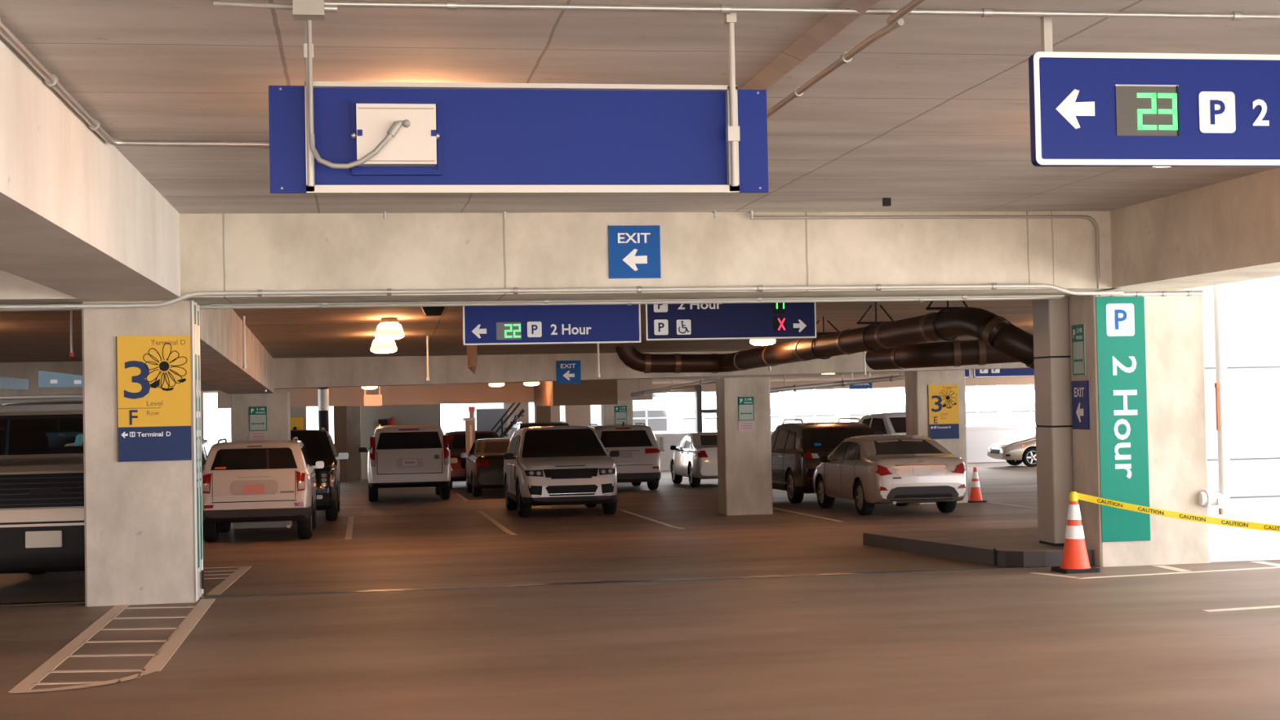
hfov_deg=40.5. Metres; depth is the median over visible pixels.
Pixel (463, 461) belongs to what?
grille
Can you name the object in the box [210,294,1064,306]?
conduit
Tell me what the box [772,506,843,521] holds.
stall line
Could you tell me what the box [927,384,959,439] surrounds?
sign
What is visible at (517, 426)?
suv
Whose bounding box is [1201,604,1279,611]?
parking line
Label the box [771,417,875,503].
suv
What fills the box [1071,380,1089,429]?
exit sign
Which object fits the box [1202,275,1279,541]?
wall
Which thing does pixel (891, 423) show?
suv
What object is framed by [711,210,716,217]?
bracket
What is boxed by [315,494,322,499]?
fog light
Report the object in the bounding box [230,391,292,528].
concrete column
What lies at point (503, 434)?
stair
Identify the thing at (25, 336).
ceiling
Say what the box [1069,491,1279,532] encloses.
caution tape
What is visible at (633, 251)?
exit sign
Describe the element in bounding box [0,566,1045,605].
trim
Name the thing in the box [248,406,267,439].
sign
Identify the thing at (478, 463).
tail light
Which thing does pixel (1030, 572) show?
floor line
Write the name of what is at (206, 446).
suv
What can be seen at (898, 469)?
sedan
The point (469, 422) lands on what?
post
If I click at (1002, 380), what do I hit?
beam
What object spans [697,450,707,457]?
tail light
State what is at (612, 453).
mirror
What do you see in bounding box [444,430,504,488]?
suv
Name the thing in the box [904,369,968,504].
concrete column
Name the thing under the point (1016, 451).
sedan
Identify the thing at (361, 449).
mirror
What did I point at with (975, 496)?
traffic cone
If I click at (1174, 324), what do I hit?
concrete column
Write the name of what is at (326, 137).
hanging sign
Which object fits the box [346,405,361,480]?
concrete column
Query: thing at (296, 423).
sign
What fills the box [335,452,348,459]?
mirror
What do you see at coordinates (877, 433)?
mirror
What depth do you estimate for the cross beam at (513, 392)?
48.89 m
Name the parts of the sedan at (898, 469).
chrome trim, license plate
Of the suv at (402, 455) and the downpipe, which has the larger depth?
the suv at (402, 455)
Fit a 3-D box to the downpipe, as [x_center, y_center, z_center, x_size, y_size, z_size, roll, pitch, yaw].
[5.805,0.364,17.621,0.304,2.400,0.194,-1,-1,-9]
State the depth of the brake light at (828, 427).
37.45 m
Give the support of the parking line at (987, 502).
on the floor
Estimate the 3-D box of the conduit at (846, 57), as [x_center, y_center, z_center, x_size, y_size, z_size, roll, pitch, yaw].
[0.887,-1.472,9.344,0.082,0.065,3.104,-1,-1,-10]
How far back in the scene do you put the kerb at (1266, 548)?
17.78 m
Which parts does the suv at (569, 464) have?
roof panel, skid plate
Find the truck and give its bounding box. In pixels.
[0,397,203,574]
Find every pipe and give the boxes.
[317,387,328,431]
[630,377,719,396]
[769,371,905,392]
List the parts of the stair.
post, handrail, handrail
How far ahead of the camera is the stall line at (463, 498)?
44.98 m
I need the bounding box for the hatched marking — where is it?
[8,565,252,693]
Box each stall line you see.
[344,516,354,539]
[454,493,467,500]
[477,511,517,534]
[620,510,686,528]
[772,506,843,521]
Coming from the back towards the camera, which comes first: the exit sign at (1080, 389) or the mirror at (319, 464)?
the mirror at (319, 464)
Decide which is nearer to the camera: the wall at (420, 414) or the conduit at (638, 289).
the conduit at (638, 289)
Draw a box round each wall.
[0,392,591,479]
[475,408,507,438]
[653,424,1036,471]
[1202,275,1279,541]
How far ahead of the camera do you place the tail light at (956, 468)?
31.96 m
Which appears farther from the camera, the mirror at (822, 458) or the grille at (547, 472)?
the mirror at (822, 458)
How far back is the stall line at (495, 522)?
32.52 m
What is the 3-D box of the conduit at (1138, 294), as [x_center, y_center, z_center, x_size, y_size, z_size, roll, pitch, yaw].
[5.188,-0.670,17.587,1.110,0.054,0.051,-1,-1,-9]
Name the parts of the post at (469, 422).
post, post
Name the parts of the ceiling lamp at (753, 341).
globe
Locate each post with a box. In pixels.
[462,406,475,458]
[514,415,517,424]
[694,385,716,432]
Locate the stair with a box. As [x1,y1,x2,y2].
[490,402,524,438]
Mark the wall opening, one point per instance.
(1014, 404)
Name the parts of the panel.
panel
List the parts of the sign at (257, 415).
panel, plate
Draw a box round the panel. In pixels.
[191,300,204,600]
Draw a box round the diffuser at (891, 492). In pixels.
[884,485,959,499]
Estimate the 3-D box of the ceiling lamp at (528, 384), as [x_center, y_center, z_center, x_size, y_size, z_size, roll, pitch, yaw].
[-2.850,0.529,45.519,0.430,0.305,0.430,-1,-1,-9]
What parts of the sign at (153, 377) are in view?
navy panel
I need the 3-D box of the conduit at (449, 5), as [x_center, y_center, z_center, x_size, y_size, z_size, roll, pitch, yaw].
[2.157,-1.575,7.900,7.200,0.042,0.040,-1,-1,-8]
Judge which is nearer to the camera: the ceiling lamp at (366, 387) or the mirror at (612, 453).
the mirror at (612, 453)
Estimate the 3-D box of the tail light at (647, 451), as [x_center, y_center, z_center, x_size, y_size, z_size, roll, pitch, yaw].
[0.355,2.410,46.005,0.491,0.140,0.208,0,-2,-31]
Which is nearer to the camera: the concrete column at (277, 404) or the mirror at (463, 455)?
the concrete column at (277, 404)
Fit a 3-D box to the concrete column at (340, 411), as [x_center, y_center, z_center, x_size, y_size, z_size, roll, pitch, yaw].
[-10.153,2.542,58.739,0.420,3.151,0.700,-1,-1,-9]
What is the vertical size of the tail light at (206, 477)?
0.330 m
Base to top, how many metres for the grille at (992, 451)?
0.140 m
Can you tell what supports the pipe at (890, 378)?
hanging from the ceiling at (25, 336)
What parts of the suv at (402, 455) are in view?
license plate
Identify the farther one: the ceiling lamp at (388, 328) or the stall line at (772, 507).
the stall line at (772, 507)
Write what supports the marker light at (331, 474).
attached to the suv at (319, 445)
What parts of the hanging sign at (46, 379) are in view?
label plate, label plate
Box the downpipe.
[1198,283,1230,514]
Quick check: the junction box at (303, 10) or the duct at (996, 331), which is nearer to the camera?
the junction box at (303, 10)
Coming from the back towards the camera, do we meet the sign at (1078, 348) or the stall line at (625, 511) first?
the stall line at (625, 511)
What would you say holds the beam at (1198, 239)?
attached to the ceiling at (933, 114)
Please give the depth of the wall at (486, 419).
61.10 m
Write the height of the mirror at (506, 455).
0.130 m
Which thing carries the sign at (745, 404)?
attached to the concrete column at (744, 472)
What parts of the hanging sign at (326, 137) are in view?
panel, frame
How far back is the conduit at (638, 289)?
15.91 m
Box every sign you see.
[0,377,28,389]
[38,370,82,387]
[115,335,191,462]
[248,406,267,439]
[268,12,768,194]
[290,417,303,430]
[364,386,382,405]
[462,304,640,345]
[555,360,581,383]
[608,225,661,278]
[614,405,626,424]
[644,302,816,340]
[737,396,755,431]
[848,372,871,388]
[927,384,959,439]
[964,369,970,377]
[973,368,1034,377]
[1028,16,1279,168]
[1071,324,1085,375]
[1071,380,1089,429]
[1095,296,1150,542]
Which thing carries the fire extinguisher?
attached to the wall at (420, 414)
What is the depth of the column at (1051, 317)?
18.18 m
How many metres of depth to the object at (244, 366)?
23.45 m
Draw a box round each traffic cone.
[968,466,986,502]
[1051,501,1100,573]
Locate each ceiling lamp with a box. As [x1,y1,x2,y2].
[361,386,377,389]
[369,337,397,353]
[374,317,404,339]
[488,382,504,386]
[523,382,539,386]
[749,338,776,345]
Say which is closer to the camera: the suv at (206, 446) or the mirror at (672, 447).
the suv at (206, 446)
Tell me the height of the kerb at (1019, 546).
0.400 m
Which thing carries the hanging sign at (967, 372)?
hanging from the ceiling at (25, 336)
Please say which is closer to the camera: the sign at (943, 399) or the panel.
the panel
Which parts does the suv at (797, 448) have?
sill trim, roof rail, roof rail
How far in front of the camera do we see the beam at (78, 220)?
10.42 m
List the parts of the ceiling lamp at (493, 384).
globe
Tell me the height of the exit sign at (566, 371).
0.440 m
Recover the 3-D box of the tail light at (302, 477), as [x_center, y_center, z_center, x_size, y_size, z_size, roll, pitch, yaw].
[-5.570,1.993,28.599,0.190,0.330,0.313,-1,-2,-9]
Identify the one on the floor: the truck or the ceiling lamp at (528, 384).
the truck
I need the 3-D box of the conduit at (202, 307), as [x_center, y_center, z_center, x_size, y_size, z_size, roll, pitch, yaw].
[-3.109,-0.530,16.890,15.200,0.066,0.063,-1,-1,-9]
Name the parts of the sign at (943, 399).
navy panel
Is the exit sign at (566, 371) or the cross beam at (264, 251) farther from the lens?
the exit sign at (566, 371)
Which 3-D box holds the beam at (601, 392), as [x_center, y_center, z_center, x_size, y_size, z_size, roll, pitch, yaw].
[-1.801,0.777,46.997,1.670,0.890,5.000,-1,-1,-9]
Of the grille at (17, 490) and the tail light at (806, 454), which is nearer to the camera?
the grille at (17, 490)
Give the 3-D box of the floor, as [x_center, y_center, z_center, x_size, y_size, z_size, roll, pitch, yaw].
[22.533,3.543,62.244,96.000,1.600,144.000,-1,-1,-9]
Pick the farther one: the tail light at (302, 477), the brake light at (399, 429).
the brake light at (399, 429)
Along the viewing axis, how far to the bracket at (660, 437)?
62.59 m
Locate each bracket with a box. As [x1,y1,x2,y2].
[659,436,664,451]
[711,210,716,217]
[748,210,753,217]
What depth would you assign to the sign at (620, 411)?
58.59 m
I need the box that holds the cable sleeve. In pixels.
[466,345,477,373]
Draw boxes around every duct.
[614,300,1034,373]
[865,338,1020,369]
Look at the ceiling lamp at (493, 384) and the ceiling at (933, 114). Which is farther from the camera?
the ceiling lamp at (493, 384)
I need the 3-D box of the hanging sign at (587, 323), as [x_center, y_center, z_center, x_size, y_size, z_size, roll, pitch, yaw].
[-1.069,-0.535,21.114,2.170,0.680,0.081,-1,-1,-9]
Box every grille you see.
[0,472,84,508]
[461,459,466,468]
[542,467,598,477]
[990,448,999,453]
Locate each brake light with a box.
[398,428,418,431]
[615,427,631,429]
[827,426,845,428]
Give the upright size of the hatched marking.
0.191 m
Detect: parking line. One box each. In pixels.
[986,502,1037,508]
[1080,566,1279,578]
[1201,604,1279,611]
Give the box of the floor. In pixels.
[0,461,1279,719]
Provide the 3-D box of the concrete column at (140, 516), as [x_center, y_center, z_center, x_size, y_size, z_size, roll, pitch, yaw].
[-4.629,0.849,16.147,0.980,2.780,0.620,-1,-1,-9]
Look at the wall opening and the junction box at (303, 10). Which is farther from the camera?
the wall opening
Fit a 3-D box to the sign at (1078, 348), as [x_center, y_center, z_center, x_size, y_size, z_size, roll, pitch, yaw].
[4.528,-0.105,17.892,0.016,0.520,0.300,-1,-1,-9]
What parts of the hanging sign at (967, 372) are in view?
panel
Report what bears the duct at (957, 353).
hanging from the ceiling at (25, 336)
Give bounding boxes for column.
[81,300,202,606]
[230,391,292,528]
[333,405,347,481]
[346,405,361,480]
[534,405,551,422]
[600,400,633,424]
[715,377,773,515]
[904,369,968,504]
[1032,296,1074,546]
[1069,291,1209,567]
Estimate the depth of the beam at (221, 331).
23.89 m
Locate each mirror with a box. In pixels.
[312,461,324,468]
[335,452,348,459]
[358,447,367,452]
[460,453,468,457]
[503,453,515,459]
[608,450,619,457]
[670,445,677,449]
[818,455,830,462]
[875,431,883,435]
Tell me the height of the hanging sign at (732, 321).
0.660 m
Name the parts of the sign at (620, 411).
panel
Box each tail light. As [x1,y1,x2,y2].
[202,473,211,493]
[296,471,308,491]
[369,436,375,466]
[442,435,449,464]
[475,460,489,466]
[644,448,659,453]
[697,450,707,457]
[803,450,818,458]
[871,465,893,475]
[951,462,965,473]
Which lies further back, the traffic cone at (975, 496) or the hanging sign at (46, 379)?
the traffic cone at (975, 496)
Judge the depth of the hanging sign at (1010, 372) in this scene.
39.82 m
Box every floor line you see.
[1030,572,1079,578]
[1151,565,1191,572]
[1250,560,1279,566]
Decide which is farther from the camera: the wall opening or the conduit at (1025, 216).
the wall opening
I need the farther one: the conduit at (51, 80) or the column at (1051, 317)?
the column at (1051, 317)
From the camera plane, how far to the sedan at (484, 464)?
44.25 m
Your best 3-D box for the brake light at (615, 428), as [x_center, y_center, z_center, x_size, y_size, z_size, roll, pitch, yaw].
[-0.449,1.833,46.344,0.400,0.030,0.099,-1,-2,-9]
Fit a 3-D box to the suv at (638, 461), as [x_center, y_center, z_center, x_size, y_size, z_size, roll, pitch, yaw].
[-0.722,2.639,48.139,2.270,1.948,4.860,-1,-2,-9]
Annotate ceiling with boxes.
[0,0,1279,213]
[0,295,1069,395]
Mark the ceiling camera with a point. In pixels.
(428, 311)
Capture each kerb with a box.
[862,527,1093,567]
[1208,538,1279,562]
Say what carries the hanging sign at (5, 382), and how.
hanging from the ceiling at (25, 336)
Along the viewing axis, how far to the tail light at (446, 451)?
42.58 m
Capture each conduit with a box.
[0,17,269,147]
[0,283,1123,309]
[0,297,1062,311]
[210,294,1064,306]
[324,0,1279,20]
[750,214,1100,288]
[766,17,904,118]
[886,0,926,25]
[1099,291,1203,297]
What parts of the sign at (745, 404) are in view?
panel, plate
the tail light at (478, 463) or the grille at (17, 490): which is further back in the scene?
the tail light at (478, 463)
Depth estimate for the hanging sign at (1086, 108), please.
8.05 m
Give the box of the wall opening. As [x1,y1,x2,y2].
[453,384,1035,433]
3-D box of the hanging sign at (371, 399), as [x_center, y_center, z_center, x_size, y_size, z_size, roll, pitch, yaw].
[-7.162,0.853,46.471,0.482,0.750,0.050,-1,-1,-9]
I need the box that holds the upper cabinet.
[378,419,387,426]
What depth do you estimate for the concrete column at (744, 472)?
33.73 m
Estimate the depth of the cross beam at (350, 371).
32.86 m
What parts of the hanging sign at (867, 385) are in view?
panel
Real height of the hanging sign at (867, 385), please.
0.470 m
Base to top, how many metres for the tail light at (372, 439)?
0.720 m
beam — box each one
[0,34,180,298]
[0,211,1116,305]
[0,351,1030,396]
[200,308,274,394]
[217,378,653,408]
[533,379,617,405]
[652,377,1034,392]
[738,0,879,89]
[1100,167,1279,292]
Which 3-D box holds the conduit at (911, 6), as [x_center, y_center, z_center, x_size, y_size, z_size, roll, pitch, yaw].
[1.874,-1.647,3.127,0.034,0.036,9.500,-1,-1,-9]
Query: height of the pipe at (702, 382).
0.726 m
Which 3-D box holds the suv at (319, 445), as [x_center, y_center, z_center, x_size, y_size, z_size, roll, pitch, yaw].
[-7.328,2.375,36.325,2.440,1.969,5.098,-1,-2,-9]
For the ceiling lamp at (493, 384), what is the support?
hanging from the ceiling at (25, 336)
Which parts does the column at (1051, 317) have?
cladding panel, cladding panel, cladding panel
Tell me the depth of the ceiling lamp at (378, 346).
27.07 m
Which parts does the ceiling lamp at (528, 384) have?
globe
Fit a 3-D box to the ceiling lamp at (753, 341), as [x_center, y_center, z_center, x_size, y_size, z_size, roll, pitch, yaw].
[1.958,-0.383,27.670,0.430,0.305,0.430,-1,-1,-9]
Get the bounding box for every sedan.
[460,437,511,497]
[670,431,717,487]
[812,434,965,515]
[986,429,1036,466]
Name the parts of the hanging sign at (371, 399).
panel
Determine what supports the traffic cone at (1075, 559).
on the floor
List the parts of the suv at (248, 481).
roof rail, license plate, roof rail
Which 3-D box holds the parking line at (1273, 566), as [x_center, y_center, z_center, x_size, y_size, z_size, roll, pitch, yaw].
[6.497,2.039,17.122,4.881,0.008,0.070,-1,-1,-16]
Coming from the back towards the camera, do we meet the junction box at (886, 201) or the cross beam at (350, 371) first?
the cross beam at (350, 371)
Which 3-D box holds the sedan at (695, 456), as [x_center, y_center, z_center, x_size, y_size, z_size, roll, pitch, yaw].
[2.063,2.808,49.551,2.140,1.573,4.790,-1,-2,-9]
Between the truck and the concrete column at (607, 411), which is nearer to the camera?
the truck
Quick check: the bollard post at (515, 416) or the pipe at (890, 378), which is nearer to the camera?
the pipe at (890, 378)
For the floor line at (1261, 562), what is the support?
on the floor
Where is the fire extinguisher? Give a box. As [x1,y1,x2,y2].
[389,417,394,425]
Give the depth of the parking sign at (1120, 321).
17.51 m
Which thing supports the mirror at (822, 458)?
attached to the sedan at (898, 469)
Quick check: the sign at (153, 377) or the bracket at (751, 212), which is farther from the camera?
the bracket at (751, 212)
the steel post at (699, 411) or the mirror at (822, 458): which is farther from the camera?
the steel post at (699, 411)
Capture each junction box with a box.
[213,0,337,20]
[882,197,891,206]
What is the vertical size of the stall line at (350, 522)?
0.124 m
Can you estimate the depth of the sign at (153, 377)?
15.85 m
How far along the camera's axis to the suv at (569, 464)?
34.53 m
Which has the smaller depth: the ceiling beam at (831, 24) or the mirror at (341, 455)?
the ceiling beam at (831, 24)
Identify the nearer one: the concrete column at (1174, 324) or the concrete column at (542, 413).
the concrete column at (1174, 324)
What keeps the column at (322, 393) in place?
on the floor
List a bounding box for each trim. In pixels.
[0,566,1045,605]
[1204,366,1279,498]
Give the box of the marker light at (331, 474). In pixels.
[330,474,332,486]
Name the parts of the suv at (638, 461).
license plate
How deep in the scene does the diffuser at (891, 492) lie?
31.80 m
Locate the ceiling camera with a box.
[421,306,444,315]
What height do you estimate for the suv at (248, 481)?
1.810 m
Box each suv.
[201,435,211,474]
[201,436,324,542]
[290,426,348,520]
[358,422,453,502]
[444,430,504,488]
[503,425,619,516]
[508,420,568,438]
[588,421,661,489]
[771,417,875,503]
[858,412,906,435]
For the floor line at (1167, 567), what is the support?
on the floor

